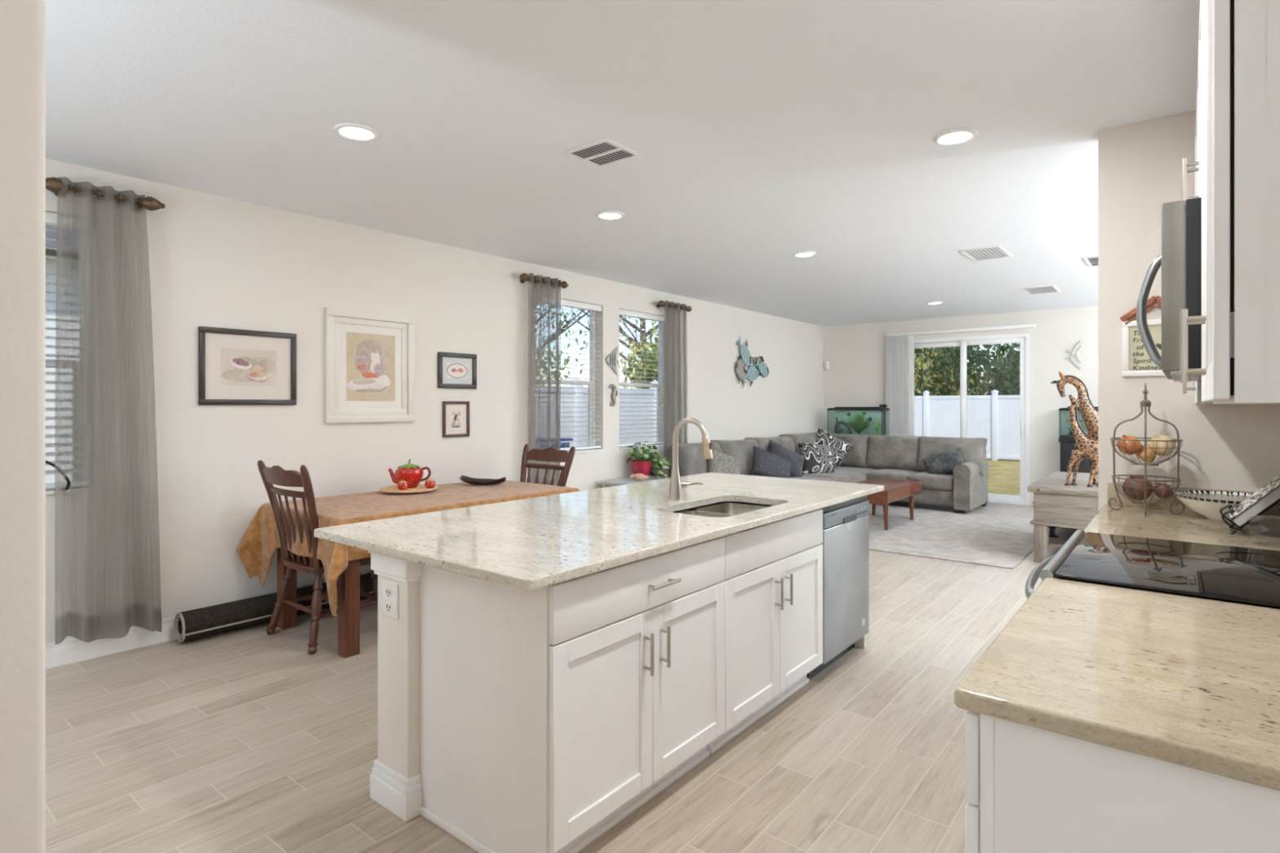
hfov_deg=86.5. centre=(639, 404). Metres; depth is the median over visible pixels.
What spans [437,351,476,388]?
framed picture
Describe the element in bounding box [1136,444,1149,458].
onion
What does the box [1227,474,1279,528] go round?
book
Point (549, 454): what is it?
dining chair
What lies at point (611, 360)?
ornament
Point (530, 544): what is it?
countertop
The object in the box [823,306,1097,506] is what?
wall
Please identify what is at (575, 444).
vinyl fence
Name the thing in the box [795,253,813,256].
diffuser
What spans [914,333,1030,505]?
door
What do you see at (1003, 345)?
leafy tree
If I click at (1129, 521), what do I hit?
countertop
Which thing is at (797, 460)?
throw pillow
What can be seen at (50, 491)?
window
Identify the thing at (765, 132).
ceiling
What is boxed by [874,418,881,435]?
plant
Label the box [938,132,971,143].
diffuser
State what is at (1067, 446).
stand
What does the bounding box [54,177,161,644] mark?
curtain
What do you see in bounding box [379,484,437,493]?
lazy susan
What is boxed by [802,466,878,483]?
seat cushion
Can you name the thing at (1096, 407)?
hood
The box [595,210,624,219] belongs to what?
recessed light
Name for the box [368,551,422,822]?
support
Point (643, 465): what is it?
potted plant
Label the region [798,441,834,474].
throw pillow
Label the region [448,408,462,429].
print
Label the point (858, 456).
cushion
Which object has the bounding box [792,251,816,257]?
recessed light
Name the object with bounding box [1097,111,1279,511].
wall
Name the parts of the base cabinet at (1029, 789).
drawer, door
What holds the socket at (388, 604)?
attached to the wall outlet at (389, 589)
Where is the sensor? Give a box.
[824,361,829,369]
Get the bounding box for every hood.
[834,406,888,408]
[1060,406,1097,408]
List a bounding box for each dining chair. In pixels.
[257,459,377,653]
[520,444,575,486]
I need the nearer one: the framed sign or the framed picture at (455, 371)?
the framed sign
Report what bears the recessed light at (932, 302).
in the ceiling
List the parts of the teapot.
spout, lid, handle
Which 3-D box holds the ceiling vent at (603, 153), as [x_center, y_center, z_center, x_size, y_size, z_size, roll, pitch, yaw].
[-0.191,-1.282,3.477,0.300,0.010,0.285,0,0,39]
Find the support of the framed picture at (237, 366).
attached to the wall at (215, 261)
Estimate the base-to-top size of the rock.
0.230 m
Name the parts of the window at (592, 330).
sash, sill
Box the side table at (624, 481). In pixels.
[598,475,670,488]
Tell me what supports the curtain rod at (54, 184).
attached to the wall at (215, 261)
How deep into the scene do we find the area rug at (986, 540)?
7.04 m
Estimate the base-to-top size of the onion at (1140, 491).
0.115 m
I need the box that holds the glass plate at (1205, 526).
[1186,520,1266,533]
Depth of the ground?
14.29 m
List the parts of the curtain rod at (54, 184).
rod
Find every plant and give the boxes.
[625,441,670,478]
[835,425,844,434]
[839,411,874,434]
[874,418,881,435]
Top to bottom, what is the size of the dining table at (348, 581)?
0.752 m
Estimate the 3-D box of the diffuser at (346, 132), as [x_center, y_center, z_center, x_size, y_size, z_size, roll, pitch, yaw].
[-1.332,-1.277,3.197,0.145,0.002,0.145,0,0,39]
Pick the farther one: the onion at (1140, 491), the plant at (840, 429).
the plant at (840, 429)
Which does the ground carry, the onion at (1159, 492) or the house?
the house
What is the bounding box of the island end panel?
[854,635,865,648]
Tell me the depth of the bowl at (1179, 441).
2.88 m
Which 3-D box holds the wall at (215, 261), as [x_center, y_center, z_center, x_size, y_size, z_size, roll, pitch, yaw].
[-1.175,0.045,6.078,0.150,2.665,13.210,0,0,39]
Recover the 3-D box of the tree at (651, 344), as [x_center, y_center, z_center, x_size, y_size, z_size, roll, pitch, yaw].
[0.732,-0.360,18.973,2.885,3.770,2.674,0,0,-38]
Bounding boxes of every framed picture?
[198,326,296,404]
[324,306,414,423]
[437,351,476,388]
[442,400,469,437]
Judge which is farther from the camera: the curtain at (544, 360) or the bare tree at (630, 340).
the bare tree at (630, 340)
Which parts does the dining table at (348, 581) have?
leg, leg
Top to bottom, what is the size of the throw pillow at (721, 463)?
0.513 m
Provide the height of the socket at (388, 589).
0.032 m
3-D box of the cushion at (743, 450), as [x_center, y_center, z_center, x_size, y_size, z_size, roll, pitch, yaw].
[1.127,0.678,8.180,0.413,0.544,0.945,0,0,39]
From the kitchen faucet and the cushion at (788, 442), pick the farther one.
the cushion at (788, 442)
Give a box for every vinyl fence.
[560,376,658,447]
[914,389,1019,460]
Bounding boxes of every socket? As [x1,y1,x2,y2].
[385,586,391,597]
[385,601,391,612]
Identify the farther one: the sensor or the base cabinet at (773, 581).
the sensor
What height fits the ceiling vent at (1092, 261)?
0.011 m
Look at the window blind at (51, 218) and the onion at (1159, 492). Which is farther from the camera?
the window blind at (51, 218)
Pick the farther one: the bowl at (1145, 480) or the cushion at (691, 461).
the cushion at (691, 461)
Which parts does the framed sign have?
frame, printed panel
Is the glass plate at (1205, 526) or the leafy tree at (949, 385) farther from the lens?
the leafy tree at (949, 385)
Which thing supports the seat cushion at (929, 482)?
on the sectional sofa
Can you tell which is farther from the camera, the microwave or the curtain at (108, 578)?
the curtain at (108, 578)
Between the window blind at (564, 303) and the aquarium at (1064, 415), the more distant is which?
the aquarium at (1064, 415)
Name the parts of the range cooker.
handle, rail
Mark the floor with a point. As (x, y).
(246, 740)
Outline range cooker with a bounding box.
[1025,528,1279,609]
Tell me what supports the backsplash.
attached to the wall at (1224, 446)
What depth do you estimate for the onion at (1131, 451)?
2.94 m
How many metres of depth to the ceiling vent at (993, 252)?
5.77 m
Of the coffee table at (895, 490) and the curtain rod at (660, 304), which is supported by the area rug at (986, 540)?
the coffee table at (895, 490)
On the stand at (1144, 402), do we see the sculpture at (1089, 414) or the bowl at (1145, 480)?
the bowl at (1145, 480)
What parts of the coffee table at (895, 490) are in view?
leg, leg, leg, drawer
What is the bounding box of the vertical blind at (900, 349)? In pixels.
[885,324,1035,435]
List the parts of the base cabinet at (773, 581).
door, drawer, handle, handle, door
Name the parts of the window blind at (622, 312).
rail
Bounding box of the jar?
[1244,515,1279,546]
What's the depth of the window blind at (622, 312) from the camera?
7.50 m
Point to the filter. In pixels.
(880, 405)
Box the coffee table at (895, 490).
[853,477,921,529]
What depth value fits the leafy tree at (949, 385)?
23.35 m
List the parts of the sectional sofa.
frame, frame, arm, frame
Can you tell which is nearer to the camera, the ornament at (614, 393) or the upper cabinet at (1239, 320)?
the upper cabinet at (1239, 320)
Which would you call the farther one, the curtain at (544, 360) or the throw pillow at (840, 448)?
the throw pillow at (840, 448)
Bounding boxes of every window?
[45,359,55,494]
[560,311,604,453]
[619,321,663,449]
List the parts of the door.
panel, panel, handle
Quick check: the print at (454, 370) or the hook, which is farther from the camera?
the print at (454, 370)
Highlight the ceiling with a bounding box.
[45,0,1199,326]
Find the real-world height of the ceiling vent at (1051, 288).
0.011 m
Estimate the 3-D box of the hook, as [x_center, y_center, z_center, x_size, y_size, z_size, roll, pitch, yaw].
[-3.081,0.361,3.490,0.241,0.184,0.047,0,0,-34]
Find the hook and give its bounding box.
[45,460,70,490]
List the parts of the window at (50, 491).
sill, sash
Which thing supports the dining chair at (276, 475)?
on the floor
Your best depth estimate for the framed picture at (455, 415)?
5.54 m
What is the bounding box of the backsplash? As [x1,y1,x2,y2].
[1107,483,1279,517]
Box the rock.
[1066,419,1083,435]
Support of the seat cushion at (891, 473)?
on the sectional sofa
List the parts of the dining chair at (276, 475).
post, leg, crest rail, rail, post, leg, seat, leg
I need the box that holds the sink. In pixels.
[673,502,770,517]
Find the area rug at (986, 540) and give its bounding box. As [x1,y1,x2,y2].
[868,503,1048,568]
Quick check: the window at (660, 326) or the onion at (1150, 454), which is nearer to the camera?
the onion at (1150, 454)
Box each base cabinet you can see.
[419,536,724,852]
[671,501,822,753]
[965,710,1279,852]
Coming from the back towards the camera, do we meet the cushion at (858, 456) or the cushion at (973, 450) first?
the cushion at (858, 456)
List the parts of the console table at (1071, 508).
leg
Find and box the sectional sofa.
[648,431,988,513]
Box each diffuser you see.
[339,127,373,138]
[599,213,620,218]
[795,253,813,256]
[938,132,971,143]
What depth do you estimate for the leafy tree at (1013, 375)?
22.50 m
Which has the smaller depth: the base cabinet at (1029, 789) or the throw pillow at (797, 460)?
the base cabinet at (1029, 789)
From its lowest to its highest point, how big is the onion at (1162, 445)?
0.096 m
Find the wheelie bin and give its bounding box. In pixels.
[560,437,573,448]
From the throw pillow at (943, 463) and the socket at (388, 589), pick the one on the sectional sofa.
the throw pillow at (943, 463)
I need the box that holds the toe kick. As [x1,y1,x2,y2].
[806,642,854,679]
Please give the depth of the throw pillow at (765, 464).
8.04 m
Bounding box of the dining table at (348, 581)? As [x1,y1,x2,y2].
[277,547,359,657]
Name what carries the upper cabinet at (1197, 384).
attached to the wall
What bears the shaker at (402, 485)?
on the lazy susan
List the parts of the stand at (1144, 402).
scroll leg, scroll leg, scroll leg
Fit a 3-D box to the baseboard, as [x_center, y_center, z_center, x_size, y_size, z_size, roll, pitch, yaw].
[-1.110,1.313,6.026,0.016,0.130,13.210,0,0,39]
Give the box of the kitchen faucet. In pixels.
[668,417,712,500]
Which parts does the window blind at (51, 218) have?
rail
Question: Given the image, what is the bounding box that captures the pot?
[394,466,423,488]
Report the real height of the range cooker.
0.934 m
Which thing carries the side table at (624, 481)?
on the floor
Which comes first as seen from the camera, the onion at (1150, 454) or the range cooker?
the range cooker
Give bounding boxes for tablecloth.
[235,480,580,616]
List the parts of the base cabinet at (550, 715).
panel, door, drawer, handle, handle, handle, door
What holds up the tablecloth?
on the dining table at (348, 581)
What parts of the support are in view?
capital trim, baseboard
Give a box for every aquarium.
[826,406,889,435]
[1058,406,1097,439]
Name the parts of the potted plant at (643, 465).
pot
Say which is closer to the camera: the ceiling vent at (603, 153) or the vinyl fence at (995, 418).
the ceiling vent at (603, 153)
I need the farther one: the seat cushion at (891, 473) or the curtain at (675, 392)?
the seat cushion at (891, 473)
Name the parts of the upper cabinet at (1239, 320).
handle, handle, door, door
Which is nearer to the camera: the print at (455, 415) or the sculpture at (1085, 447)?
the print at (455, 415)
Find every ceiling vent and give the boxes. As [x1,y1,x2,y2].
[562,137,642,168]
[958,244,1013,262]
[1020,284,1061,294]
[1083,256,1097,267]
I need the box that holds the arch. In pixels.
[834,417,851,434]
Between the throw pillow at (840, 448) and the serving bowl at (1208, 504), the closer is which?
the serving bowl at (1208, 504)
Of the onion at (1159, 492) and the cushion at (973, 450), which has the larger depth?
the cushion at (973, 450)
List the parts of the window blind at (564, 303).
rail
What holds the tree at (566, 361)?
on the ground
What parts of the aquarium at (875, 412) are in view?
panel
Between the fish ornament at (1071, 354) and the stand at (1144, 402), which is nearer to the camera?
the stand at (1144, 402)
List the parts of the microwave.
handle, door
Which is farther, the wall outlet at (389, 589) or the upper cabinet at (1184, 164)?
the wall outlet at (389, 589)
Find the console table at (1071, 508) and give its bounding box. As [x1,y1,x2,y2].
[1027,471,1097,562]
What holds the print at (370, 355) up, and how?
attached to the framed picture at (370, 357)
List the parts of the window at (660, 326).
sash, sill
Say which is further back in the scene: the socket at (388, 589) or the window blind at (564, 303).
the window blind at (564, 303)
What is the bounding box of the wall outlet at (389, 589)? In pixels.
[382,579,398,619]
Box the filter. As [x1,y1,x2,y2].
[879,404,887,434]
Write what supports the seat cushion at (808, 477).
on the sectional sofa
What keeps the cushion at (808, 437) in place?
on the sectional sofa
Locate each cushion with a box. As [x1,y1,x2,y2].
[665,441,722,476]
[710,439,758,475]
[743,436,795,452]
[777,431,817,454]
[790,475,835,481]
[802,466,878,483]
[830,433,869,467]
[866,435,919,471]
[866,468,920,479]
[908,471,953,490]
[917,435,986,475]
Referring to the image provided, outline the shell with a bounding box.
[630,473,648,480]
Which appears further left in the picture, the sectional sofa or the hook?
the hook
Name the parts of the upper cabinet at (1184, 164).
handle, handle, door, door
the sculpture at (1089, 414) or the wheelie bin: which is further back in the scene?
the wheelie bin
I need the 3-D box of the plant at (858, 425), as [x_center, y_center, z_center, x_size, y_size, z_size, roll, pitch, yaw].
[3.415,0.280,10.586,0.742,0.375,0.327,0,0,39]
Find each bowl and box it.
[1048,525,1058,537]
[1110,437,1182,466]
[1111,474,1181,506]
[1172,490,1279,524]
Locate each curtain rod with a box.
[45,177,165,210]
[519,273,568,288]
[656,300,692,311]
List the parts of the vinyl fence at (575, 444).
panel, post, panel, post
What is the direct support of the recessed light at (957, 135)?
in the ceiling
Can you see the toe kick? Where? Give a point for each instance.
(821, 667)
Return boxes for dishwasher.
[806,495,869,679]
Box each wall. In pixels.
[0,0,45,852]
[45,158,823,644]
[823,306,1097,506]
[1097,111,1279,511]
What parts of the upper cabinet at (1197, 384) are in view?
handle, door, door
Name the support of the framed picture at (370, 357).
attached to the wall at (215, 261)
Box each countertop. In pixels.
[314,472,884,591]
[954,577,1279,791]
[1083,504,1279,551]
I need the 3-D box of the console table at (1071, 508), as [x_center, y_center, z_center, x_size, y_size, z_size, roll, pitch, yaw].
[4.182,1.044,6.416,0.667,0.668,1.657,0,0,39]
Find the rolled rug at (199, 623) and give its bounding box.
[173,573,374,642]
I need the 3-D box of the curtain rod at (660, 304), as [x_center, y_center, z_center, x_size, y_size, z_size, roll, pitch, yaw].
[0.383,-1.126,7.795,0.131,0.072,0.641,0,0,39]
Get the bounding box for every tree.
[560,306,589,381]
[560,353,571,385]
[572,308,658,383]
[619,326,658,389]
[914,343,1009,395]
[914,346,986,395]
[972,342,1019,395]
[987,342,1019,395]
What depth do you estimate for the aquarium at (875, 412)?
10.63 m
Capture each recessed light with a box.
[333,122,378,141]
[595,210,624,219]
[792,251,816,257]
[926,301,942,304]
[933,127,977,145]
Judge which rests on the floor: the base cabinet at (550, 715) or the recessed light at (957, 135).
the base cabinet at (550, 715)
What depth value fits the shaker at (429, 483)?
4.75 m
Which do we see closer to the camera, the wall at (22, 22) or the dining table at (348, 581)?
the wall at (22, 22)
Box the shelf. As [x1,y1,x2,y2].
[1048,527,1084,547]
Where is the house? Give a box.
[45,225,57,483]
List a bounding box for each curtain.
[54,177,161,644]
[527,273,560,485]
[663,300,688,456]
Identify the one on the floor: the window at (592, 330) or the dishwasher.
the dishwasher
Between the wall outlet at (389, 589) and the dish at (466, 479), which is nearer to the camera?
the wall outlet at (389, 589)
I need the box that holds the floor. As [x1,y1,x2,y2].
[45,501,1061,852]
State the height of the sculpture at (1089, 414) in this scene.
1.017 m
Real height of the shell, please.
0.074 m
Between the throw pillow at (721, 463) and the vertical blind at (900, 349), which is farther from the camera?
the vertical blind at (900, 349)
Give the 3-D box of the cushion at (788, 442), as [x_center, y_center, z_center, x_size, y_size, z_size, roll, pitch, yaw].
[1.705,0.678,8.902,0.406,0.538,1.090,0,0,39]
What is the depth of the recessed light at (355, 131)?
3.18 m
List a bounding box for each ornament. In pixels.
[605,346,619,374]
[608,384,617,406]
[1064,341,1081,368]
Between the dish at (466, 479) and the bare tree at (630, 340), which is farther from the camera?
the bare tree at (630, 340)
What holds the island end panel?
on the floor
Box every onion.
[1117,434,1141,454]
[1121,474,1153,500]
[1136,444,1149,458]
[1139,448,1155,462]
[1148,433,1174,456]
[1153,482,1173,498]
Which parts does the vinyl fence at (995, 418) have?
panel, post, panel, post, panel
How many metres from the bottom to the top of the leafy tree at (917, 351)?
5.683 m
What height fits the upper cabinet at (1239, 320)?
1.069 m
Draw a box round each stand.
[1058,440,1092,473]
[1107,382,1185,515]
[1219,499,1279,534]
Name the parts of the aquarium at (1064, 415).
panel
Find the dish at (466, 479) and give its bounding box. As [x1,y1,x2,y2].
[459,475,506,484]
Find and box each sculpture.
[735,335,768,387]
[1050,371,1097,484]
[1064,395,1097,487]
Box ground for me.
[986,458,1019,495]
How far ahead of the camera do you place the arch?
10.79 m
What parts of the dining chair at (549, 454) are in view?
post, rail, crest rail, post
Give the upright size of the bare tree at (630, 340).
7.054 m
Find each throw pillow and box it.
[707,448,740,474]
[751,445,791,478]
[768,439,804,477]
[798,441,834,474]
[814,426,853,469]
[921,447,964,474]
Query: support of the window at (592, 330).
in the wall at (215, 261)
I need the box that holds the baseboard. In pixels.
[45,617,177,669]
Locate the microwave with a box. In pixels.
[1136,197,1201,382]
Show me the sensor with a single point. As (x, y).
(826, 363)
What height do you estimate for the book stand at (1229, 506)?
0.212 m
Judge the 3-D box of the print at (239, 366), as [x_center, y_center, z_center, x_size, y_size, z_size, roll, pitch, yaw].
[-2.480,-0.237,4.321,0.002,0.230,0.332,0,0,39]
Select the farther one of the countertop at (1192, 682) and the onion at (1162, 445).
the onion at (1162, 445)
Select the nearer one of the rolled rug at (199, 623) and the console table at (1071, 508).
the rolled rug at (199, 623)
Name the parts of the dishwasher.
door, control panel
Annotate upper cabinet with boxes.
[1179,0,1279,403]
[1182,0,1201,200]
[1182,80,1279,404]
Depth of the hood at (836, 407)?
10.50 m
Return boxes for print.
[220,347,276,386]
[346,331,395,401]
[446,362,467,378]
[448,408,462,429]
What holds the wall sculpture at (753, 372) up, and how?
attached to the wall at (215, 261)
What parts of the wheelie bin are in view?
lid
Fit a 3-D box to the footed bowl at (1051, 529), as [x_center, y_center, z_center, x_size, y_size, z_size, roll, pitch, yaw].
[3.828,1.142,6.313,0.174,0.160,0.174,0,0,39]
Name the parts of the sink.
bowl, bowl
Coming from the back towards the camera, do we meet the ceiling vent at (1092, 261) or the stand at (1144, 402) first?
the ceiling vent at (1092, 261)
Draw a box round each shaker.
[397,480,408,489]
[424,478,435,488]
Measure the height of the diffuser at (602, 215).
0.002 m
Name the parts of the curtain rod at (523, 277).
rod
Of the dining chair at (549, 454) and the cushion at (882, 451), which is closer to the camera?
the dining chair at (549, 454)
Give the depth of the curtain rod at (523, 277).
6.10 m
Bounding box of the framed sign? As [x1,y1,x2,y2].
[1120,295,1164,376]
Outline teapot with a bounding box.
[387,458,431,488]
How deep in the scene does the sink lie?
3.43 m
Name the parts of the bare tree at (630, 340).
crown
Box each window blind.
[45,211,57,488]
[560,298,601,450]
[619,309,664,446]
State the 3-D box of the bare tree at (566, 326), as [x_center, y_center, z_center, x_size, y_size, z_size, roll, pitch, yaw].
[-3.406,-1.851,20.610,4.645,6.746,4.253,0,0,-27]

